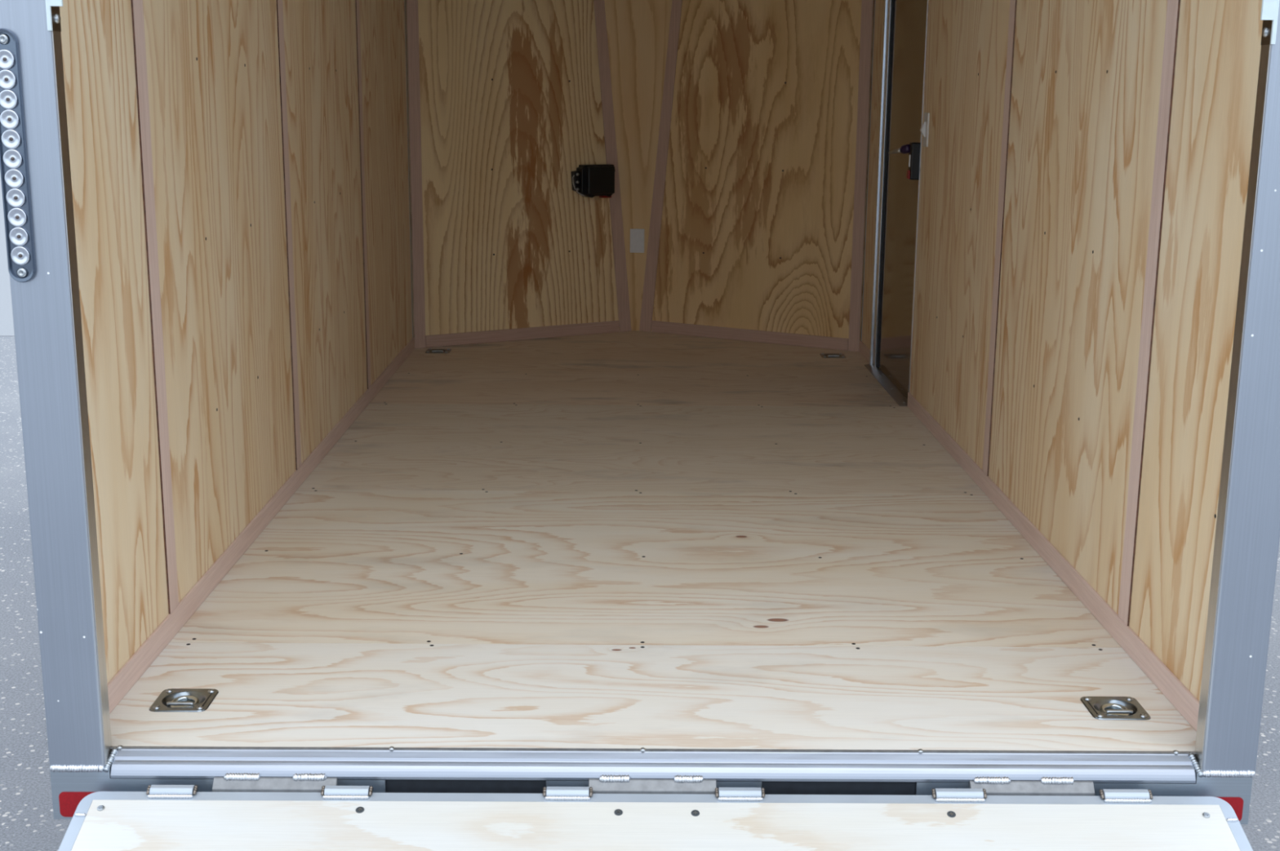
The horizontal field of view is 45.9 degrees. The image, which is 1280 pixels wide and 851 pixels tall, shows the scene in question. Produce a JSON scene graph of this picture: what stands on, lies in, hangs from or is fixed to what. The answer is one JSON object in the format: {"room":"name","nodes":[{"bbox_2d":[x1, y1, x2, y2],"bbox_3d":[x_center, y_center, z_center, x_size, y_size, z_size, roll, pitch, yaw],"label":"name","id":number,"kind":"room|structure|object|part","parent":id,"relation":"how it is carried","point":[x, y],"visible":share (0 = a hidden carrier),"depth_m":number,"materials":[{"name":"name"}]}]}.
{"room":"cargo trailer interior","nodes":[
{"label":"cargo trailer interior","id":0,"kind":"room"},
{"bbox_2d":[59,0,412,683],"bbox_3d":[-0.996,-0.867,4.438,0.051,2.075,4.140,0,12,-1],"label":"wall","id":1,"kind":"structure","parent":0,"point":[213,65],"depth_m":3.49,"materials":[{"name":"brown wood"}]},
{"bbox_3d":[-0.964,-0.487,2.657,0.010,2.048,0.497,0,12,-1],"label":"plywood panel","id":2,"kind":"part","parent":1,"relation":"part of","materials":[{"name":"brown wood"}]},
{"bbox_2d":[130,0,178,614],"bbox_3d":[-0.959,-0.582,2.926,0.003,1.975,0.063,0,12,-1],"label":"trim strip","id":3,"kind":"object","parent":1,"relation":"attached to","point":[137,11],"visible":1,"depth_m":2.99,"materials":[{"name":"beige wood"}]},
{"bbox_3d":[-0.970,-0.671,3.495,0.010,2.048,1.211,0,12,-1],"label":"plywood panel","id":4,"kind":"part","parent":1,"relation":"part of","materials":[{"name":"brown wood"}]},
{"bbox_2d":[107,337,414,714],"bbox_3d":[-0.977,0.080,4.626,0.006,0.052,4.120,0,12,-1],"label":"baseboard","id":5,"kind":"structure","parent":1,"relation":"attached to","point":[140,662],"depth_m":3.57,"materials":[{"name":"beige wood"}]},
{"bbox_2d":[276,0,301,470],"bbox_3d":[-0.968,-0.844,4.112,0.003,1.975,0.063,0,12,-1],"label":"trim strip","id":6,"kind":"object","parent":1,"relation":"attached to","point":[279,2],"visible":1,"depth_m":4.17,"materials":[{"name":"beige wood"}]},
{"bbox_3d":[-0.978,-0.931,4.674,0.010,2.048,1.196,0,12,-1],"label":"plywood panel","id":7,"kind":"part","parent":1,"relation":"part of","materials":[{"name":"brown wood"}]},
{"bbox_2d":[355,0,370,389],"bbox_3d":[-0.976,-1.102,5.284,0.003,1.975,0.063,0,12,-1],"label":"trim strip","id":8,"kind":"object","parent":1,"relation":"attached to","point":[357,2],"visible":1,"depth_m":5.34,"materials":[{"name":"beige wood"}]},
{"bbox_3d":[-0.987,-1.186,5.834,0.010,2.048,1.171,0,12,-1],"label":"plywood panel","id":9,"kind":"part","parent":1,"relation":"part of","materials":[{"name":"brown wood"}]},
{"bbox_2d":[404,0,875,351],"bbox_3d":[-0.006,-1.368,6.752,2.012,2.075,0.620,0,12,-1],"label":"wall","id":10,"kind":"structure","parent":0,"point":[757,228],"depth_m":6.75,"materials":[{"name":"brown wood"}]},
{"bbox_2d":[406,0,426,348],"bbox_3d":[-0.961,-1.331,6.448,0.052,2.026,0.005,-7,14,-30],"label":"trim strip","id":11,"kind":"object","parent":10,"relation":"attached to","point":[412,18],"visible":1,"depth_m":6.50,"materials":[{"name":"beige wood"}]},
{"bbox_3d":[-0.526,-1.385,6.707,1.072,2.028,0.010,-7,14,-30],"label":"plywood panel","id":12,"kind":"part","parent":10,"relation":"part of","materials":[{"name":"brown wood"}]},
{"bbox_2d":[425,320,618,347],"bbox_3d":[-0.523,-0.421,6.917,0.981,0.054,0.006,-7,14,-30],"label":"baseboard","id":13,"kind":"structure","parent":10,"relation":"attached to","point":[529,333],"depth_m":6.90,"materials":[{"name":"beige wood"}]},
{"bbox_2d":[570,164,614,198],"bbox_3d":[-0.212,-1.115,6.904,0.210,0.150,0.079,-7,14,-30],"label":"box","id":14,"kind":"object","parent":10,"relation":"attached to","point":[591,180],"visible":1,"depth_m":6.87,"materials":[{"name":"black plastic"}]},
{"bbox_3d":[-0.180,-1.119,6.890,0.140,0.124,0.025,-7,14,-30],"label":"lid","id":15,"kind":"part","parent":14,"relation":"part of","materials":[{"name":"black plastic"}]},
{"bbox_2d":[593,0,631,332],"bbox_3d":[-0.143,-1.427,6.918,0.255,2.026,0.006,-7,14,-30],"label":"trim strip","id":16,"kind":"object","parent":10,"relation":"attached to","point":[615,209],"visible":1,"depth_m":6.97,"materials":[{"name":"beige wood"}]},
{"bbox_2d":[630,228,644,253],"bbox_3d":[-0.013,-0.866,7.082,0.067,0.112,0.011,0,12,-1],"label":"cover plate","id":17,"kind":"object","parent":10,"relation":"attached to","point":[637,235],"visible":1,"depth_m":7.08,"materials":[{"name":"white plastic"}]},
{"bbox_3d":[-0.014,-1.430,6.936,0.419,2.027,0.119,0,12,-1],"label":"plywood panel","id":18,"kind":"part","parent":10,"relation":"part of","materials":[{"name":"brown wood"}]},
{"bbox_2d":[639,0,682,332],"bbox_3d":[0.116,-1.427,6.928,0.255,2.026,0.006,7,14,29],"label":"trim strip","id":19,"kind":"object","parent":10,"relation":"attached to","point":[646,312],"visible":1,"depth_m":6.99,"materials":[{"name":"beige wood"}]},
{"bbox_2d":[651,320,848,351],"bbox_3d":[0.489,-0.415,6.929,0.996,0.054,0.006,7,14,29],"label":"baseboard","id":20,"kind":"structure","parent":10,"relation":"attached to","point":[753,335],"depth_m":6.91,"materials":[{"name":"beige wood"}]},
{"bbox_3d":[0.509,-1.379,6.720,1.087,2.028,0.010,7,14,29],"label":"plywood panel","id":21,"kind":"part","parent":10,"relation":"part of","materials":[{"name":"brown wood"}]},
{"bbox_2d":[848,0,873,351],"bbox_3d":[0.954,-1.318,6.465,0.052,2.026,0.005,7,14,29],"label":"trim strip","id":22,"kind":"object","parent":10,"relation":"attached to","point":[867,6],"visible":1,"depth_m":6.51,"materials":[{"name":"beige wood"}]},
{"bbox_2d":[49,765,1253,825],"bbox_3d":[0.022,0.626,2.625,2.050,0.094,0.118,0,12,-1],"label":"beam","id":23,"kind":"structure","parent":0,"point":[73,782],"depth_m":2.58,"materials":[{"name":"metal"}]},
{"bbox_2d":[0,0,111,773],"bbox_3d":[-0.936,-0.467,2.352,0.116,2.159,0.044,0,12,-1],"label":"post","id":24,"kind":"object","parent":23,"relation":"on","point":[46,308],"depth_m":2.44,"materials":[{"name":"metal"}]},
{"bbox_2d":[0,27,35,282],"bbox_3d":[-0.971,-0.415,2.341,0.042,0.388,0.009,0,12,-1],"label":"tail light","id":25,"kind":"object","parent":24,"relation":"attached to","point":[14,167],"visible":1,"depth_m":2.34,"materials":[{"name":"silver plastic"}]},
{"bbox_3d":[-0.889,-0.684,2.303,0.025,0.160,0.042,0,12,-1],"label":"latch bracket","id":26,"kind":"part","parent":24,"relation":"part of","materials":[{"name":"white metal"}]},
{"bbox_3d":[-0.896,-0.684,2.306,0.002,0.160,0.036,0,12,-1],"label":"bracket plate","id":27,"kind":"part","parent":24,"relation":"part of","materials":[{"name":"metal"}]},
{"bbox_2d":[58,792,93,817],"bbox_3d":[-0.952,0.647,2.580,0.078,0.046,0.001,0,12,-1],"label":"reflector","id":28,"kind":"object","parent":23,"relation":"attached to","point":[68,802],"visible":0.49,"depth_m":2.58,"materials":[{"name":"red plastic"}]},
{"bbox_3d":[-0.620,0.611,2.566,0.209,0.021,0.017,0,12,-1],"label":"hinge plate","id":29,"kind":"part","parent":23,"relation":"part of","materials":[{"name":"metal"}]},
{"bbox_3d":[0.021,0.615,2.571,0.217,0.021,0.017,0,12,-1],"label":"hinge plate","id":30,"kind":"part","parent":23,"relation":"part of","materials":[{"name":"metal"}]},
{"bbox_2d":[103,745,1203,783],"bbox_3d":[0.026,0.581,2.592,1.877,0.045,0.043,0,12,-1],"label":"door sill","id":31,"kind":"structure","parent":23,"relation":"on","point":[391,763],"depth_m":2.59,"materials":[{"name":"metal"}]},
{"bbox_2d":[57,785,1253,850],"bbox_3d":[0.033,1.025,1.900,1.940,0.524,1.488,0,12,-1],"label":"door","id":32,"kind":"structure","parent":23,"relation":"attached to","point":[161,818],"depth_m":2.50,"materials":[{"name":"brown wood"}]},
{"bbox_3d":[0.668,0.619,2.577,0.211,0.021,0.017,0,12,-1],"label":"hinge plate","id":33,"kind":"part","parent":23,"relation":"part of","materials":[{"name":"metal"}]},
{"bbox_2d":[1217,797,1243,821],"bbox_3d":[1.004,0.660,2.597,0.063,0.046,0.001,0,12,-1],"label":"reflector","id":34,"kind":"object","parent":23,"relation":"attached to","point":[1237,803],"visible":0.4,"depth_m":2.59,"materials":[{"name":"red plastic"}]},
{"bbox_2d":[1194,0,1279,778],"bbox_3d":[1.005,-0.454,2.369,0.114,2.158,0.044,0,12,-1],"label":"post","id":35,"kind":"object","parent":23,"relation":"on","point":[1247,536],"depth_m":2.48,"materials":[{"name":"metal"}]},
{"bbox_3d":[0.970,-0.668,2.323,0.002,0.160,0.036,0,12,-1],"label":"bracket plate","id":36,"kind":"part","parent":35,"relation":"part of","materials":[{"name":"metal"}]},
{"bbox_3d":[0.962,-0.667,2.320,0.025,0.160,0.042,0,12,-1],"label":"latch bracket","id":37,"kind":"part","parent":35,"relation":"part of","materials":[{"name":"white metal"}]},
{"bbox_2d":[109,330,1196,755],"bbox_3d":[0.001,0.073,4.924,1.986,0.046,4.730,0,12,-1],"label":"floor","id":38,"kind":"structure","parent":0,"point":[636,540],"depth_m":3.48,"materials":[{"name":"brown wood"}]},
{"bbox_2d":[149,688,218,712],"bbox_3d":[-0.845,0.515,2.803,0.106,0.026,0.106,0,12,-1],"label":"ring","id":39,"kind":"object","parent":38,"relation":"on","point":[170,700],"visible":0.99,"depth_m":2.81,"materials":[{"name":"metal"}]},
{"bbox_2d":[425,348,451,353],"bbox_3d":[-0.879,-0.320,6.592,0.106,0.026,0.106,0,12,-1],"label":"ring","id":40,"kind":"object","parent":38,"relation":"on","point":[429,350],"visible":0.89,"depth_m":6.59,"materials":[{"name":"metal"}]},
{"bbox_2d":[819,353,845,358],"bbox_3d":[0.837,-0.297,6.558,0.106,0.026,0.106,0,12,-1],"label":"ring","id":41,"kind":"object","parent":38,"relation":"on","point":[823,355],"visible":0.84,"depth_m":6.53,"materials":[{"name":"metal"}]},
{"bbox_2d":[1080,697,1151,720],"bbox_3d":[0.880,0.529,2.804,0.106,0.026,0.106,0,12,-1],"label":"anchor","id":42,"kind":"object","parent":38,"relation":"on","point":[1100,708],"visible":0.98,"depth_m":2.81,"materials":[{"name":"metal"}]},
{"bbox_2d":[862,0,1262,701],"bbox_3d":[1.019,-0.854,4.456,0.051,2.075,4.140,0,12,-1],"label":"wall","id":43,"kind":"structure","parent":0,"point":[1086,74],"depth_m":3.35,"materials":[{"name":"brown wood"}]},
{"bbox_3d":[0.986,-1.265,6.268,0.010,2.048,0.317,0,12,-1],"label":"plywood panel","id":44,"kind":"part","parent":43,"relation":"part of","materials":[{"name":"brown wood"}]},
{"bbox_2d":[864,0,928,406],"bbox_3d":[0.962,-1.091,5.714,0.141,1.994,0.851,0,12,-1],"label":"door","id":45,"kind":"structure","parent":43,"relation":"in","point":[905,21],"depth_m":5.78,"materials":[{"name":"metal"}]},
{"bbox_3d":[0.999,-1.194,6.081,0.057,1.950,0.091,0,12,-1],"label":"frame","id":46,"kind":"part","parent":45,"relation":"part of","materials":[{"name":"metal"}]},
{"bbox_3d":[1.009,-1.037,5.298,0.048,1.920,0.014,0,12,-1],"label":"frame","id":47,"kind":"part","parent":45,"relation":"part of","materials":[{"name":"wood"}]},
{"bbox_3d":[0.993,-1.047,5.277,0.010,2.048,0.024,0,12,-1],"label":"plywood panel","id":48,"kind":"part","parent":43,"relation":"part of","materials":[{"name":"brown wood"}]},
{"bbox_2d":[920,112,929,146],"bbox_3d":[0.978,-1.020,5.207,0.022,0.115,0.070,0,12,-1],"label":"light switch","id":49,"kind":"object","parent":43,"relation":"attached to","point":[924,130],"visible":1,"depth_m":5.19,"materials":[{"name":"white plastic"}]},
{"bbox_3d":[0.998,-0.914,4.674,0.010,2.048,1.201,0,12,-1],"label":"plywood panel","id":50,"kind":"part","parent":43,"relation":"part of","materials":[{"name":"brown wood"}]},
{"bbox_2d":[982,0,1017,476],"bbox_3d":[0.995,-0.826,4.110,0.003,1.975,0.063,0,12,-1],"label":"trim strip","id":51,"kind":"object","parent":43,"relation":"attached to","point":[1011,27],"visible":1,"depth_m":4.17,"materials":[{"name":"beige wood"}]},
{"bbox_2d":[858,340,1199,732],"bbox_3d":[0.983,0.093,4.644,0.006,0.052,4.120,0,12,-1],"label":"baseboard","id":52,"kind":"structure","parent":43,"relation":"attached to","point":[1165,681],"depth_m":3.44,"materials":[{"name":"beige wood"}]},
{"bbox_3d":[1.006,-0.652,3.483,0.010,2.048,1.231,0,12,-1],"label":"plywood panel","id":53,"kind":"part","parent":43,"relation":"part of","materials":[{"name":"brown wood"}]},
{"bbox_2d":[1117,0,1180,626],"bbox_3d":[1.004,-0.560,2.904,0.003,1.975,0.063,0,12,-1],"label":"trim strip","id":54,"kind":"object","parent":43,"relation":"attached to","point":[1173,6],"visible":1,"depth_m":2.97,"materials":[{"name":"beige wood"}]},
{"bbox_3d":[1.012,-0.469,2.655,0.010,2.048,0.457,0,12,-1],"label":"plywood panel","id":55,"kind":"part","parent":43,"relation":"part of","materials":[{"name":"brown wood"}]},
{"label":"outside","id":56,"kind":"structure","parent":0,"visible":0},
{"bbox_2d":[0,336,1279,850],"bbox_3d":[0.128,4.706,-12.963,80.000,0.300,47.800,0,12,-1],"label":"ground","id":57,"kind":"structure","parent":56,"point":[28,823],"depth_m":4.23,"materials":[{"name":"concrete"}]},
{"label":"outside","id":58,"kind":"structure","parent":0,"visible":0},
{"bbox_2d":[0,173,14,336],"bbox_3d":[-0.160,-3.898,26.110,80.000,0.300,32.180,0,12,-1],"label":"wall","id":59,"kind":"structure","parent":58,"point":[6,324],"depth_m":12.76,"materials":[{"name":"concrete"}]}
]}

